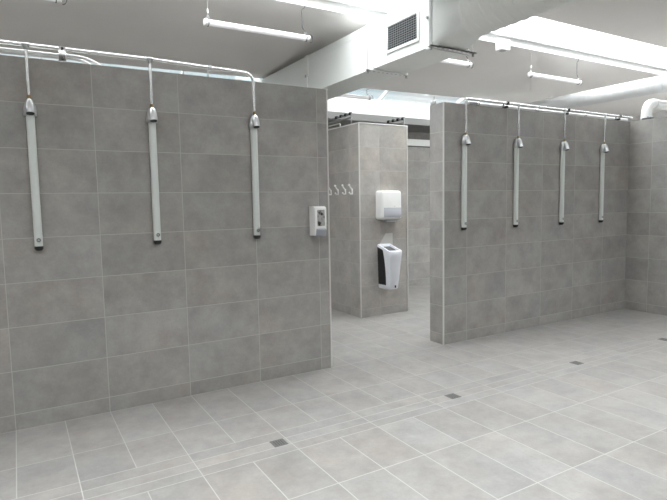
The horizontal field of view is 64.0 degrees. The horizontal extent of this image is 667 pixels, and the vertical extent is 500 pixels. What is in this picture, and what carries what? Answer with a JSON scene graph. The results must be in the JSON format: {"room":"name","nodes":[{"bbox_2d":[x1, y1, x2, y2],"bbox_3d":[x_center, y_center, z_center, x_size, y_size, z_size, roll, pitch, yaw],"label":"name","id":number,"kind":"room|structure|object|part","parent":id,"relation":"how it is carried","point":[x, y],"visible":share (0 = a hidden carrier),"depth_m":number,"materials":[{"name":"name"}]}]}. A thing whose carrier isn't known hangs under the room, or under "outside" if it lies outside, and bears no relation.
{"room":"communal shower room","nodes":[
{"label":"communal shower room","id":0,"kind":"room"},
{"bbox_2d":[0,55,330,432],"bbox_3d":[-3.313,0.055,2.988,7.500,2.503,0.200,-4,6,-31],"label":"wall","id":1,"kind":"structure","parent":0,"point":[103,318],"depth_m":4.02,"materials":[{"name":"tile"}]},
{"bbox_2d":[23,49,43,250],"bbox_3d":[-1.993,-0.662,3.538,0.082,1.343,0.094,-4,6,-31],"label":"shower column","id":2,"kind":"structure","parent":1,"relation":"attached to","point":[29,108],"depth_m":3.56,"materials":[{"name":"silver metal"}]},
{"bbox_2d":[23,103,36,115],"bbox_3d":[-2.010,-0.943,3.533,0.082,0.106,0.048,-4,6,-31],"label":"shower head","id":3,"kind":"object","parent":2,"relation":"attached to","point":[24,114],"depth_m":3.51,"materials":[{"name":"silver metal"}]},
{"bbox_2d":[0,46,100,64],"bbox_3d":[-4.040,-1.171,2.416,5.620,0.110,0.255,-4,6,-31],"label":"insulated pipe","id":4,"kind":"object","parent":1,"relation":"on","point":[61,55],"visible":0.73,"depth_m":3.58,"materials":[{"name":"white plastic"}]},
{"bbox_2d":[0,40,254,85],"bbox_3d":[-3.529,-1.189,2.621,6.708,0.133,0.078,-4,6,-31],"label":"supply pipe","id":5,"kind":"object","parent":1,"relation":"attached to","point":[24,45],"visible":1,"depth_m":3.81,"materials":[{"name":"silver metal"}]},
{"bbox_2d":[146,63,161,243],"bbox_3d":[-1.319,-0.710,3.937,0.082,1.343,0.094,-4,6,-31],"label":"shower column","id":6,"kind":"structure","parent":1,"relation":"attached to","point":[151,116],"depth_m":3.96,"materials":[{"name":"silver metal"}]},
{"bbox_2d":[146,108,157,122],"bbox_3d":[-1.336,-0.991,3.931,0.082,0.106,0.048,-4,6,-31],"label":"shower head","id":7,"kind":"object","parent":6,"relation":"attached to","point":[150,110],"depth_m":3.91,"materials":[{"name":"silver metal"}]},
{"bbox_2d":[249,86,260,238],"bbox_3d":[-0.627,-0.712,4.350,0.082,1.248,0.094,-4,6,-31],"label":"shower column","id":8,"kind":"structure","parent":1,"relation":"attached to","point":[254,124],"depth_m":4.37,"materials":[{"name":"silver metal"}]},
{"bbox_2d":[249,115,258,128],"bbox_3d":[-0.644,-1.040,4.340,0.082,0.106,0.048,-4,6,-31],"label":"shower head","id":9,"kind":"object","parent":8,"relation":"attached to","point":[251,122],"depth_m":4.32,"materials":[{"name":"silver metal"}]},
{"bbox_2d":[309,206,326,235],"bbox_3d":[-0.129,-0.253,4.681,0.126,0.260,0.116,-4,6,-31],"label":"soap dispenser","id":10,"kind":"object","parent":1,"relation":"attached to","point":[317,214],"visible":1,"depth_m":4.64,"materials":[{"name":"white plastic"}]},
{"bbox_2d":[326,89,331,366],"bbox_3d":[-0.041,-0.167,4.808,0.012,2.503,0.012,-4,6,-31],"label":"trim","id":11,"kind":"structure","parent":1,"relation":"attached to","point":[326,89],"depth_m":4.80,"materials":[{"name":"metal"}]},
{"bbox_2d":[0,284,666,499],"bbox_3d":[1.690,1.060,5.472,18.500,0.120,13.200,-4,6,-31],"label":"floor","id":12,"kind":"structure","parent":0,"point":[527,422],"depth_m":3.55,"materials":[{"name":"tile"}]},
{"bbox_2d":[270,438,287,447],"bbox_3d":[-0.346,1.223,3.385,0.092,0.002,0.092,-4,6,-31],"label":"floor drain","id":13,"kind":"object","parent":12,"relation":"on","point":[280,442],"visible":1,"depth_m":3.39,"materials":[{"name":"silver metal"}]},
{"bbox_2d":[444,393,460,398],"bbox_3d":[0.925,1.133,4.138,0.092,0.002,0.092,-4,6,-31],"label":"floor drain","id":14,"kind":"object","parent":12,"relation":"on","point":[452,396],"visible":1,"depth_m":4.13,"materials":[{"name":"silver metal"}]},
{"bbox_2d":[569,361,583,364],"bbox_3d":[2.240,1.040,4.915,0.092,0.002,0.092,-4,6,-31],"label":"floor drain","id":15,"kind":"object","parent":12,"relation":"on","point":[573,362],"visible":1,"depth_m":4.92,"materials":[{"name":"silver metal"}]},
{"bbox_2d":[0,0,666,117],"bbox_3d":[-0.206,-2.908,8.203,18.500,0.360,3.760,-4,6,-31],"label":"ceiling","id":16,"kind":"structure","parent":0,"point":[172,30],"depth_m":6.95,"materials":[{"name":"white paint"}]},
{"bbox_2d":[46,0,66,4],"bbox_3d":[-2.906,-2.330,4.419,1.245,0.390,0.079,-4,6,-31],"label":"tube light","id":17,"kind":"object","parent":16,"relation":"hanging from","point":[55,1],"visible":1,"depth_m":4.70,"materials":[{"name":"white paint"}]},
{"bbox_2d":[203,2,312,42],"bbox_3d":[-0.768,-2.473,5.649,1.245,0.400,0.079,-4,6,-31],"label":"tube light","id":18,"kind":"object","parent":16,"relation":"hanging from","point":[207,22],"visible":1,"depth_m":5.61,"materials":[{"name":"white paint"}]},
{"bbox_2d":[207,19,307,40],"bbox_3d":[-0.785,-2.322,5.651,1.160,0.061,0.061,-4,6,-31],"label":"diffuser","id":19,"kind":"object","parent":18,"relation":"attached to","point":[214,23],"depth_m":5.61,"materials":[{"name":"white plastic"}]},
{"bbox_2d":[338,89,372,100],"bbox_3d":[0.170,-2.724,9.189,1.245,0.222,0.079,-4,6,-31],"label":"tube light","id":20,"kind":"object","parent":16,"relation":"hanging from","point":[368,97],"visible":0.59,"depth_m":9.32,"materials":[{"name":"white paint"}]},
{"bbox_2d":[338,94,370,99],"bbox_3d":[0.151,-2.662,9.183,1.160,0.061,0.061,-4,6,-31],"label":"diffuser","id":21,"kind":"object","parent":20,"relation":"attached to","point":[368,97],"depth_m":9.30,"materials":[{"name":"white plastic"}]},
{"bbox_2d":[441,56,472,67],"bbox_3d":[1.364,-2.630,6.945,1.245,0.395,0.079,-4,6,-31],"label":"tube light","id":22,"kind":"object","parent":16,"relation":"hanging from","point":[448,61],"visible":0.42,"depth_m":7.11,"materials":[{"name":"white paint"}]},
{"bbox_2d":[441,59,470,66],"bbox_3d":[1.347,-2.481,6.947,1.160,0.061,0.061,-4,6,-31],"label":"diffuser","id":23,"kind":"object","parent":22,"relation":"attached to","point":[449,61],"depth_m":7.11,"materials":[{"name":"white plastic"}]},
{"bbox_2d":[527,50,581,84],"bbox_3d":[3.409,-2.772,8.155,1.245,0.400,0.079,-4,6,-31],"label":"tube light","id":24,"kind":"object","parent":16,"relation":"hanging from","point":[530,74],"visible":1,"depth_m":8.09,"materials":[{"name":"white paint"}]},
{"bbox_2d":[531,73,579,83],"bbox_3d":[3.392,-2.621,8.156,1.160,0.061,0.061,-4,6,-31],"label":"diffuser","id":25,"kind":"object","parent":24,"relation":"attached to","point":[536,75],"depth_m":8.12,"materials":[{"name":"white plastic"}]},
{"bbox_2d":[328,123,406,317],"bbox_3d":[0.308,-0.430,7.668,0.773,2.503,1.421,-4,6,-31],"label":"wall column","id":26,"kind":"structure","parent":0,"point":[383,148],"depth_m":7.08,"materials":[{"name":"tile"}]},
{"bbox_2d":[328,112,351,123],"bbox_3d":[0.071,-1.756,7.380,0.034,0.198,0.670,-4,6,-31],"label":"rack","id":27,"kind":"object","parent":26,"relation":"on","point":[350,113],"visible":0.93,"depth_m":7.30,"materials":[{"name":"grey metal"}]},
{"bbox_2d":[358,123,361,317],"bbox_3d":[0.340,-0.358,6.863,0.012,2.503,0.012,-4,6,-31],"label":"trim","id":28,"kind":"structure","parent":26,"relation":"attached to","point":[358,123],"depth_m":6.86,"materials":[{"name":"metal"}]},
{"bbox_2d":[328,122,407,129],"bbox_3d":[0.289,-1.682,7.552,0.789,0.012,1.429,-4,6,-31],"label":"trim","id":29,"kind":"structure","parent":26,"relation":"on","point":[356,122],"depth_m":6.97,"materials":[{"name":"white paint"}]},
{"bbox_2d":[376,191,400,221],"bbox_3d":[0.729,-0.574,7.000,0.332,0.405,0.134,-4,6,-31],"label":"dispenser","id":30,"kind":"object","parent":26,"relation":"attached to","point":[388,203],"visible":1,"depth_m":6.94,"materials":[{"name":"white plastic"}]},
{"bbox_2d":[377,233,401,289],"bbox_3d":[0.752,0.147,6.986,0.262,0.715,0.279,-4,6,-31],"label":"dryer","id":31,"kind":"object","parent":26,"relation":"attached to","point":[389,256],"visible":1,"depth_m":6.92,"materials":[{"name":"white plastic"}]},
{"bbox_3d":[0.635,0.208,6.976,0.027,0.490,0.166,-4,6,-31],"label":"panel","id":32,"kind":"part","parent":31,"relation":"part of","materials":[{"name":"black plastic"}]},
{"bbox_2d":[381,117,404,124],"bbox_3d":[0.787,-1.737,7.413,0.034,0.128,0.630,-4,6,-31],"label":"rack","id":33,"kind":"object","parent":26,"relation":"on","point":[402,118],"visible":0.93,"depth_m":7.26,"materials":[{"name":"grey metal"}]},
{"bbox_2d":[407,127,407,310],"bbox_3d":[1.004,-0.406,7.256,0.012,2.503,0.012,-4,6,-31],"label":"trim","id":34,"kind":"structure","parent":26,"relation":"attached to","point":[407,127],"depth_m":7.25,"materials":[{"name":"metal"}]},
{"bbox_2d":[328,119,429,132],"bbox_3d":[-1.451,-2.608,10.344,18.500,0.120,1.140,-4,6,-31],"label":"ceiling","id":35,"kind":"structure","parent":0,"point":[411,128],"depth_m":11.64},
{"bbox_2d":[328,126,429,139],"bbox_3d":[-1.663,-1.012,10.893,18.500,3.150,0.200,-4,6,-31],"label":"wall","id":36,"kind":"structure","parent":0,"point":[411,135],"depth_m":12.85,"materials":[{"name":"ceramic"}]},
{"bbox_2d":[408,147,429,285],"bbox_3d":[2.762,-0.688,10.339,5.500,2.450,0.160,-4,6,-31],"label":"wall","id":37,"kind":"structure","parent":0,"point":[418,157],"depth_m":9.51,"materials":[{"name":"tile"}]},
{"bbox_2d":[408,139,429,146],"bbox_3d":[2.740,-1.982,10.220,5.540,0.110,0.205,-4,6,-31],"label":"trim","id":38,"kind":"structure","parent":37,"relation":"attached to","point":[411,142],"depth_m":9.36,"materials":[{"name":"white paint"}]},
{"bbox_2d":[430,102,629,344],"bbox_3d":[2.482,-0.356,6.423,3.262,2.503,0.212,-4,6,-31],"label":"wall","id":39,"kind":"structure","parent":0,"point":[500,277],"depth_m":6.12,"materials":[{"name":"tile"}]},
{"bbox_2d":[443,102,444,344],"bbox_3d":[1.135,-0.250,5.503,0.012,2.503,0.012,-4,6,-31],"label":"trim","id":40,"kind":"structure","parent":39,"relation":"attached to","point":[443,102],"depth_m":5.47,"materials":[{"name":"metal"}]},
{"bbox_2d":[461,99,470,229],"bbox_3d":[1.382,-0.876,5.536,0.082,1.345,0.094,-4,6,-31],"label":"shower column","id":41,"kind":"structure","parent":39,"relation":"attached to","point":[465,140],"depth_m":5.55,"materials":[{"name":"silver metal"}]},
{"bbox_2d":[461,135,467,145],"bbox_3d":[1.365,-1.136,5.533,0.082,0.106,0.048,-4,6,-31],"label":"shower head","id":42,"kind":"object","parent":41,"relation":"attached to","point":[464,139],"depth_m":5.51,"materials":[{"name":"silver metal"}]},
{"bbox_2d":[513,107,522,226],"bbox_3d":[2.063,-0.924,5.939,0.082,1.345,0.094,-4,6,-31],"label":"shower column","id":43,"kind":"structure","parent":39,"relation":"attached to","point":[518,144],"depth_m":5.96,"materials":[{"name":"silver metal"}]},
{"bbox_2d":[513,139,519,148],"bbox_3d":[2.046,-1.184,5.936,0.082,0.106,0.048,-4,6,-31],"label":"shower head","id":44,"kind":"object","parent":43,"relation":"attached to","point":[516,145],"depth_m":5.91,"materials":[{"name":"silver metal"}]},
{"bbox_2d":[467,101,627,120],"bbox_3d":[2.654,-1.637,6.295,2.880,0.065,0.112,-4,6,-31],"label":"supply pipe","id":45,"kind":"object","parent":39,"relation":"on","point":[468,102],"visible":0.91,"depth_m":6.16,"materials":[{"name":"white plastic"}]},
{"bbox_2d":[465,98,632,118],"bbox_3d":[2.630,-1.628,6.240,2.978,0.064,0.033,-4,6,-31],"label":"supply pipe","id":46,"kind":"object","parent":39,"relation":"attached to","point":[471,99],"visible":1,"depth_m":6.09,"materials":[{"name":"silver metal"}]},
{"bbox_2d":[559,112,568,224],"bbox_3d":[2.754,-0.973,6.348,0.082,1.345,0.094,-4,6,-31],"label":"shower column","id":47,"kind":"structure","parent":39,"relation":"attached to","point":[564,146],"depth_m":6.37,"materials":[{"name":"silver metal"}]},
{"bbox_2d":[560,142,564,150],"bbox_3d":[2.737,-1.233,6.344,0.082,0.106,0.048,-4,6,-31],"label":"shower head","id":48,"kind":"object","parent":47,"relation":"attached to","point":[562,146],"depth_m":6.32,"materials":[{"name":"silver metal"}]},
{"bbox_2d":[599,117,608,221],"bbox_3d":[3.429,-1.021,6.747,0.082,1.345,0.094,-4,6,-31],"label":"shower column","id":49,"kind":"structure","parent":39,"relation":"attached to","point":[604,148],"depth_m":6.76,"materials":[{"name":"silver metal"}]},
{"bbox_2d":[600,144,603,152],"bbox_3d":[3.412,-1.281,6.744,0.082,0.106,0.048,-4,6,-31],"label":"shower head","id":50,"kind":"object","parent":49,"relation":"attached to","point":[602,145],"depth_m":6.73,"materials":[{"name":"silver metal"}]},
{"bbox_2d":[536,0,666,47],"bbox_3d":[1.426,-2.559,4.010,14.400,0.360,2.340,-4,6,-31],"label":"ceiling","id":51,"kind":"structure","parent":0,"point":[645,21],"depth_m":6.00,"materials":[{"name":"white paint"}]},
{"bbox_2d":[258,0,575,99],"bbox_3d":[1.577,-2.153,4.436,0.533,0.556,11.980,-4,6,-31],"label":"ventilation duct","id":52,"kind":"object","parent":51,"relation":"hanging from","point":[398,40],"visible":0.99,"depth_m":5.53,"materials":[{"name":"white metal"}]},
{"bbox_2d":[364,0,408,78],"bbox_3d":[0.606,-2.616,6.049,0.610,1.256,0.040,-4,6,-31],"label":"hanger","id":53,"kind":"object","parent":52,"relation":"attached to","point":[367,70],"visible":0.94,"depth_m":5.95,"materials":[{"name":"silver metal"}]},
{"bbox_3d":[0.369,-2.602,5.909,0.011,1.251,0.011,3,6,37],"label":"rod","id":54,"kind":"part","parent":53,"relation":"part of","materials":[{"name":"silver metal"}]},
{"bbox_2d":[427,0,476,56],"bbox_3d":[1.154,-2.207,5.172,0.610,0.586,0.040,-4,6,-31],"label":"hanger","id":55,"kind":"object","parent":51,"relation":"hanging from","point":[431,46],"visible":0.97,"depth_m":5.13,"materials":[{"name":"silver metal"}]},
{"bbox_3d":[0.917,-2.192,5.032,0.011,0.581,0.011,3,6,37],"label":"rod","id":56,"kind":"part","parent":55,"relation":"part of","materials":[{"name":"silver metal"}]},
{"bbox_2d":[624,117,666,315],"bbox_3d":[5.746,-0.222,4.297,0.170,2.503,7.212,-4,6,-31],"label":"wall","id":57,"kind":"structure","parent":0,"point":[646,235],"depth_m":6.93,"materials":[{"name":"tile"}]},
{"bbox_2d":[624,110,666,121],"bbox_3d":[9.684,-1.759,10.021,0.200,4.400,13.200,-4,6,-31],"label":"wall","id":58,"kind":"structure","parent":0,"point":[661,113],"depth_m":12.88,"materials":[{"name":"white paint"}]},
{"bbox_2d":[328,111,429,125],"bbox_3d":[-1.155,-2.575,9.847,18.500,0.137,0.040,-4,6,-31],"label":"trim","id":59,"kind":"structure","parent":58,"relation":"attached to","point":[355,117],"depth_m":11.05,"materials":[{"name":"white paint"}]},
{"bbox_2d":[328,98,429,119],"bbox_3d":[-1.168,-2.771,9.846,18.500,0.255,0.060,-4,6,-31],"label":"trim","id":60,"kind":"structure","parent":58,"relation":"attached to","point":[334,105],"depth_m":11.05,"materials":[{"name":"white paint"}]},
{"bbox_2d":[40,57,464,107],"bbox_3d":[-1.413,-3.216,8.719,14.132,0.863,1.660,-4,6,-31],"label":"window","id":61,"kind":"structure","parent":60,"relation":"attached to","point":[182,72],"depth_m":11.04,"materials":[{"name":"white paint"}]},
{"bbox_2d":[270,0,666,74],"bbox_3d":[0.765,-2.809,6.574,18.500,0.050,0.038,-4,6,-31],"label":"trim","id":62,"kind":"structure","parent":58,"relation":"attached to","point":[301,3],"depth_m":7.61,"materials":[{"name":"white paint"}]},
{"bbox_2d":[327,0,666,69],"bbox_3d":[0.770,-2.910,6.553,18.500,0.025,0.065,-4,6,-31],"label":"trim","id":63,"kind":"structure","parent":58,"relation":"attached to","point":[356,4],"depth_m":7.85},
{"bbox_2d":[495,38,509,51],"bbox_3d":[2.346,-2.855,7.417,0.180,0.184,0.136,-4,6,-31],"label":"ceiling speaker","id":64,"kind":"object","parent":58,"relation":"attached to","point":[501,45],"visible":1,"depth_m":7.37,"materials":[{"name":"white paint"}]},
{"bbox_2d":[347,0,666,66],"bbox_3d":[0.737,-3.071,6.590,18.500,0.340,0.066,-4,6,-31],"label":"window","id":65,"kind":"structure","parent":58,"relation":"attached to","point":[530,28],"depth_m":8.36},
{"bbox_2d":[530,16,666,50],"bbox_3d":[1.099,-3.291,5.940,18.512,0.223,1.500,-4,6,-31],"label":"window","id":66,"kind":"structure","parent":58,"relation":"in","point":[534,17],"depth_m":8.63,"materials":[{"name":"white paint"}]},
{"bbox_2d":[640,99,666,119],"bbox_3d":[6.687,-0.827,8.831,5.671,2.861,0.142,-4,6,-31],"label":"vent pipe","id":67,"kind":"object","parent":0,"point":[649,105],"visible":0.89,"depth_m":7.30,"materials":[{"name":"white plastic"}]},
{"bbox_3d":[5.078,-0.733,-0.470,18.500,4.400,0.200,-4,6,-31],"label":"wall","id":68,"kind":"structure","parent":0,"visible":0},
{"bbox_2d":[514,74,666,110],"bbox_3d":[5.330,-2.312,6.688,0.248,0.248,12.020,-4,6,-31],"label":"duct","id":69,"kind":"object","parent":68,"relation":"attached to","point":[658,84],"visible":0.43,"depth_m":8.29,"materials":[{"name":"white metal"}]}
]}

